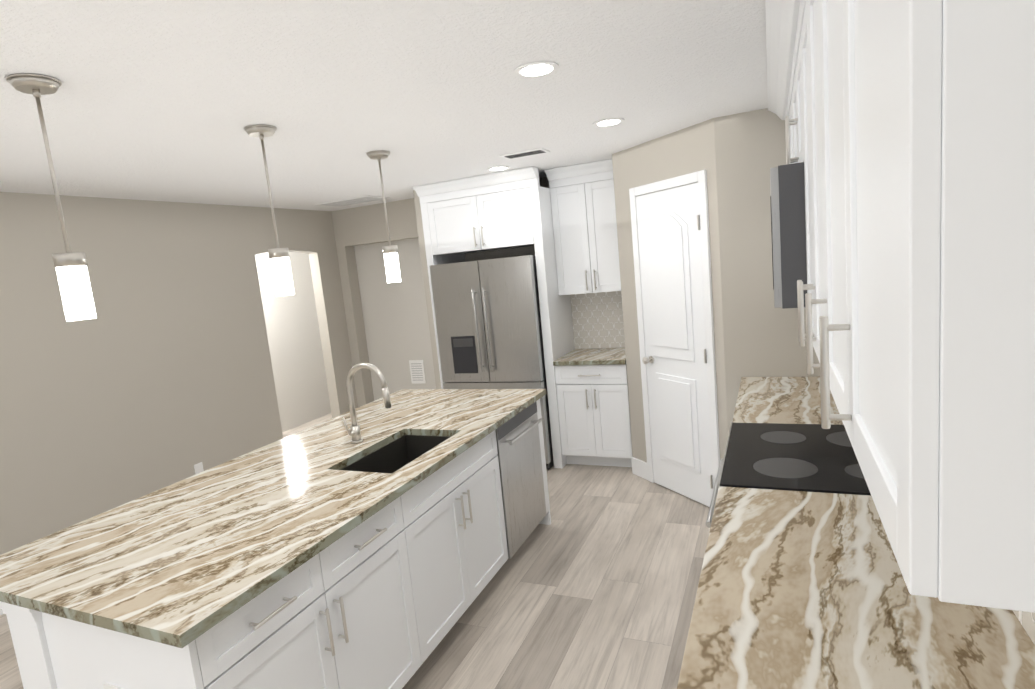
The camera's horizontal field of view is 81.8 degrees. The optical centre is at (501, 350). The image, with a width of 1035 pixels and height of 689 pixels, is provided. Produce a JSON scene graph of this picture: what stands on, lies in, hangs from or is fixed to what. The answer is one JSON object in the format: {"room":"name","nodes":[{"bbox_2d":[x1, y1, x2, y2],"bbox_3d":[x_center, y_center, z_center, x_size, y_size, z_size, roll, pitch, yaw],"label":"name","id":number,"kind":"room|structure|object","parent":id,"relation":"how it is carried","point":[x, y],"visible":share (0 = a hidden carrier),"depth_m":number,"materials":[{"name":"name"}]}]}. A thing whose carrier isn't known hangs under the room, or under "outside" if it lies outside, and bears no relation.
{"room":"kitchen","nodes":[
{"label":"kitchen","id":0,"kind":"room"},
{"bbox_2d":[0,192,357,554],"bbox_3d":[-3.361,0.454,2.723,0.115,2.440,8.505,-2,9,25],"label":"wall","id":1,"kind":"structure","parent":0,"point":[156,374],"depth_m":4.26,"materials":[{"name":"beige paint"}]},
{"bbox_2d":[194,462,203,473],"bbox_3d":[-2.376,0.943,4.696,0.006,0.116,0.072,-2,9,25],"label":"outlet","id":2,"kind":"object","parent":1,"relation":"attached to","point":[198,467],"visible":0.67,"depth_m":4.69,"materials":[{"name":"white plastic"}]},
{"bbox_2d":[255,252,330,431],"bbox_3d":[-3.008,-0.130,6.506,0.115,2.440,3.615,-2,9,25],"label":"wall","id":3,"kind":"structure","parent":0,"point":[295,346],"depth_m":7.35,"materials":[{"name":"grey paint"}]},
{"bbox_2d":[0,413,709,688],"bbox_3d":[-1.446,1.537,2.841,6.205,0.100,9.900,-2,9,25],"label":"floor","id":4,"kind":"structure","parent":0,"point":[594,584],"depth_m":3.05,"materials":[{"name":"grey wood"}]},
{"bbox_2d":[0,393,550,688],"bbox_3d":[-0.580,0.948,2.895,0.888,0.875,2.647,-2,9,25],"label":"kitchen island","id":5,"kind":"object","parent":4,"relation":"on","point":[327,554],"depth_m":2.15,"materials":[{"name":"white painted wood"},{"name":"brushed nickel"}]},
{"bbox_2d":[103,682,123,688],"bbox_3d":[-1.083,0.985,1.688,0.116,0.072,0.007,-2,9,25],"label":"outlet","id":6,"kind":"object","parent":5,"relation":"attached to","point":[107,685],"visible":1,"depth_m":1.70,"materials":[{"name":"white plastic"}]},
{"bbox_2d":[0,389,545,644],"bbox_3d":[-0.748,0.505,2.882,1.100,0.035,2.650,-2,9,25],"label":"island countertop","id":7,"kind":"structure","parent":5,"relation":"on","point":[170,561],"depth_m":2.17,"materials":[{"name":"beige stone"}]},
{"bbox_2d":[343,363,391,443],"bbox_3d":[-0.666,0.263,2.939,0.266,0.408,0.097,-2,9,25],"label":"faucet","id":8,"kind":"object","parent":7,"relation":"on","point":[355,433],"visible":1,"depth_m":2.96,"materials":[{"name":"silver metal"}]},
{"bbox_2d":[430,255,553,469],"bbox_3d":[0.011,0.085,5.251,0.915,1.763,0.708,-2,9,25],"label":"refrigerator","id":9,"kind":"object","parent":4,"relation":"on","point":[488,323],"visible":0.62,"depth_m":4.91,"materials":[{"name":"grey metal"}]},
{"bbox_2d":[553,363,632,468],"bbox_3d":[0.858,0.491,5.064,0.587,0.875,0.577,-2,9,25],"label":"base cabinet","id":10,"kind":"object","parent":4,"relation":"on","point":[594,428],"depth_m":4.81,"materials":[{"name":"white wood"}]},
{"bbox_2d":[553,347,625,366],"bbox_3d":[0.808,0.045,4.986,0.587,0.035,0.605,-2,9,25],"label":"countertop","id":11,"kind":"structure","parent":10,"relation":"on","point":[580,356],"depth_m":4.84,"materials":[{"name":"beige stone"}]},
{"bbox_2d":[706,422,870,527],"bbox_3d":[1.195,0.815,2.325,0.672,0.955,0.754,-2,9,25],"label":"range","id":12,"kind":"object","parent":4,"relation":"on","point":[803,457],"visible":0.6,"depth_m":2.20,"materials":[{"name":"black glass"}]},
{"bbox_2d":[677,376,1034,688],"bbox_3d":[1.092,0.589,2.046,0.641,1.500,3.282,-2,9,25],"label":"countertop","id":13,"kind":"structure","parent":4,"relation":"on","point":[801,590],"depth_m":1.31,"materials":[{"name":"beige stone"}]},
{"bbox_2d":[0,0,767,210],"bbox_3d":[-1.693,-0.965,2.478,6.205,0.100,9.900,-2,9,25],"label":"ceiling","id":14,"kind":"structure","parent":0,"point":[160,100],"depth_m":2.31,"materials":[{"name":"white paint"}]},
{"bbox_2d":[6,73,96,320],"bbox_3d":[-1.431,-0.475,1.929,0.140,0.757,0.140,-2,9,25],"label":"pendant light","id":15,"kind":"object","parent":14,"relation":"hanging from","point":[74,284],"visible":1,"depth_m":1.93,"materials":[{"name":"white glass"}]},
{"bbox_2d":[244,124,293,295],"bbox_3d":[-1.053,-0.632,2.753,0.140,0.757,0.140,-2,9,25],"label":"pendant light","id":16,"kind":"object","parent":14,"relation":"hanging from","point":[281,269],"visible":1,"depth_m":2.75,"materials":[{"name":"white glass"}]},
{"bbox_2d":[315,195,389,206],"bbox_3d":[-1.376,-1.385,5.540,0.600,0.009,0.350,-2,9,25],"label":"ceiling vent","id":17,"kind":"object","parent":14,"relation":"in","point":[353,201],"visible":0.92,"depth_m":5.50,"materials":[{"name":"white metal"}]},
{"bbox_2d":[366,150,400,282],"bbox_3d":[-0.683,-0.784,3.548,0.140,0.757,0.140,-2,9,25],"label":"pendant light","id":18,"kind":"object","parent":14,"relation":"hanging from","point":[391,259],"visible":1,"depth_m":3.54,"materials":[{"name":"white glass"}]},
{"bbox_2d":[487,166,508,170],"bbox_3d":[-0.025,-1.365,4.477,0.170,0.007,0.170,-2,9,25],"label":"recessed light","id":19,"kind":"object","parent":14,"relation":"in","point":[497,168],"visible":1,"depth_m":4.45,"materials":[{"name":"white plastic"}]},
{"bbox_2d":[500,148,549,158],"bbox_3d":[0.158,-1.309,3.971,0.300,0.009,0.160,-2,9,25],"label":"ceiling vent","id":20,"kind":"object","parent":14,"relation":"in","point":[525,153],"visible":1,"depth_m":3.95,"materials":[{"name":"white metal"}]},
{"bbox_2d":[514,61,558,77],"bbox_3d":[0.133,-1.058,2.249,0.170,0.007,0.170,-2,9,25],"label":"recessed light","id":21,"kind":"object","parent":14,"relation":"in","point":[535,69],"visible":0.98,"depth_m":2.23,"materials":[{"name":"white plastic"}]},
{"bbox_2d":[593,118,624,126],"bbox_3d":[0.589,-1.252,3.275,0.170,0.007,0.170,-2,9,25],"label":"recessed light","id":22,"kind":"object","parent":14,"relation":"in","point":[607,122],"visible":0.98,"depth_m":3.26,"materials":[{"name":"white plastic"}]},
{"bbox_2d":[413,190,440,388],"bbox_3d":[-0.498,-0.244,5.582,0.113,2.440,0.500,-2,9,25],"label":"panel","id":23,"kind":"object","parent":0,"point":[427,289],"depth_m":5.32,"materials":[{"name":"white paint"}]},
{"bbox_2d":[331,177,548,406],"bbox_3d":[0.490,-0.336,5.539,4.590,2.440,0.255,-2,9,25],"label":"wall","id":24,"kind":"structure","parent":0,"point":[388,330],"depth_m":6.26,"materials":[{"name":"beige paint"}]},
{"bbox_2d":[409,360,425,383],"bbox_3d":[-0.886,0.224,6.292,0.170,0.250,0.009,-2,9,25],"label":"air vent","id":25,"kind":"object","parent":24,"relation":"in","point":[417,372],"visible":1,"depth_m":6.29,"materials":[{"name":"white metal"}]},
{"bbox_2d":[425,175,552,258],"bbox_3d":[-0.069,-1.131,5.163,0.935,0.503,0.597,-2,9,25],"label":"upper cabinet","id":26,"kind":"object","parent":24,"relation":"attached to","point":[510,213],"depth_m":4.86,"materials":[{"name":"white wood"}]},
{"bbox_2d":[548,167,620,298],"bbox_3d":[0.767,-0.962,4.968,0.587,0.943,0.327,-2,9,25],"label":"upper cabinet","id":27,"kind":"object","parent":24,"relation":"attached to","point":[564,224],"depth_m":4.83,"materials":[{"name":"white wood"}]},
{"bbox_2d":[612,108,819,503],"bbox_3d":[1.590,-0.251,4.205,1.485,2.440,1.280,-2,9,25],"label":"wall","id":28,"kind":"structure","parent":0,"point":[737,157],"depth_m":3.55,"materials":[{"name":"beige paint"}]},
{"bbox_2d":[631,457,647,479],"bbox_3d":[1.303,0.946,4.212,0.903,0.135,0.685,-2,9,25],"label":"baseboard","id":29,"kind":"structure","parent":28,"relation":"attached to","point":[639,468],"depth_m":4.61,"materials":[{"name":"white wood"}]},
{"bbox_2d":[629,170,719,489],"bbox_3d":[1.168,-0.045,4.042,0.018,2.164,0.738,-9,9,-24],"label":"door frame","id":30,"kind":"structure","parent":28,"relation":"attached to","point":[700,177],"depth_m":3.80,"materials":[{"name":"white wood"}]},
{"bbox_2d":[636,182,712,506],"bbox_3d":[1.162,-0.016,4.041,0.476,2.092,0.426,-2,9,25],"label":"pantry door","id":31,"kind":"structure","parent":28,"relation":"in","point":[674,360],"depth_m":4.00,"materials":[{"name":"white wood"}]},
{"bbox_3d":[0.908,0.318,0.749,0.115,2.440,8.465,-2,9,25],"label":"wall","id":32,"kind":"structure","parent":0,"visible":0},
{"bbox_2d":[781,116,788,163],"bbox_3d":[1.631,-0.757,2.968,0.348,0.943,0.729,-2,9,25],"label":"upper cabinet","id":33,"kind":"object","parent":32,"relation":"attached to","point":[782,117],"depth_m":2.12,"materials":[{"name":"white wood"}]},
{"bbox_2d":[789,28,796,163],"bbox_3d":[1.191,-0.842,2.012,0.348,0.418,0.760,-2,9,25],"label":"upper cabinet","id":34,"kind":"object","parent":32,"relation":"attached to","point":[792,39],"depth_m":2.25,"materials":[{"name":"white wood"}]},
{"bbox_2d":[770,162,806,308],"bbox_3d":[1.190,-0.413,2.094,0.441,0.439,0.754,-2,9,25],"label":"over-the-range microwave","id":35,"kind":"object","parent":34,"relation":"attached to","point":[788,220],"visible":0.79,"depth_m":1.82,"materials":[{"name":"grey metal"}]},
{"bbox_2d":[785,76,800,311],"bbox_3d":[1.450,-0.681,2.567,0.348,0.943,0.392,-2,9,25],"label":"upper cabinet","id":36,"kind":"object","parent":32,"relation":"attached to","point":[786,77],"depth_m":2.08,"materials":[{"name":"white wood"}]},
{"bbox_2d":[793,0,816,373],"bbox_3d":[0.911,-0.455,1.373,0.348,0.943,0.747,-2,9,25],"label":"upper cabinet","id":37,"kind":"object","parent":32,"relation":"attached to","point":[800,7],"depth_m":1.69,"materials":[{"name":"white wood"}]},
{"bbox_2d":[809,0,832,428],"bbox_3d":[0.705,-0.368,0.918,0.348,0.943,0.494,-2,9,25],"label":"upper cabinet","id":38,"kind":"object","parent":32,"relation":"attached to","point":[818,137],"depth_m":1.21,"materials":[{"name":"white wood"}]},
{"bbox_2d":[825,0,1034,612],"bbox_3d":[0.552,-0.304,0.579,0.348,0.943,0.490,-2,9,25],"label":"upper cabinet","id":39,"kind":"object","parent":32,"relation":"attached to","point":[910,132],"depth_m":0.46,"materials":[{"name":"white wood"}]}
]}

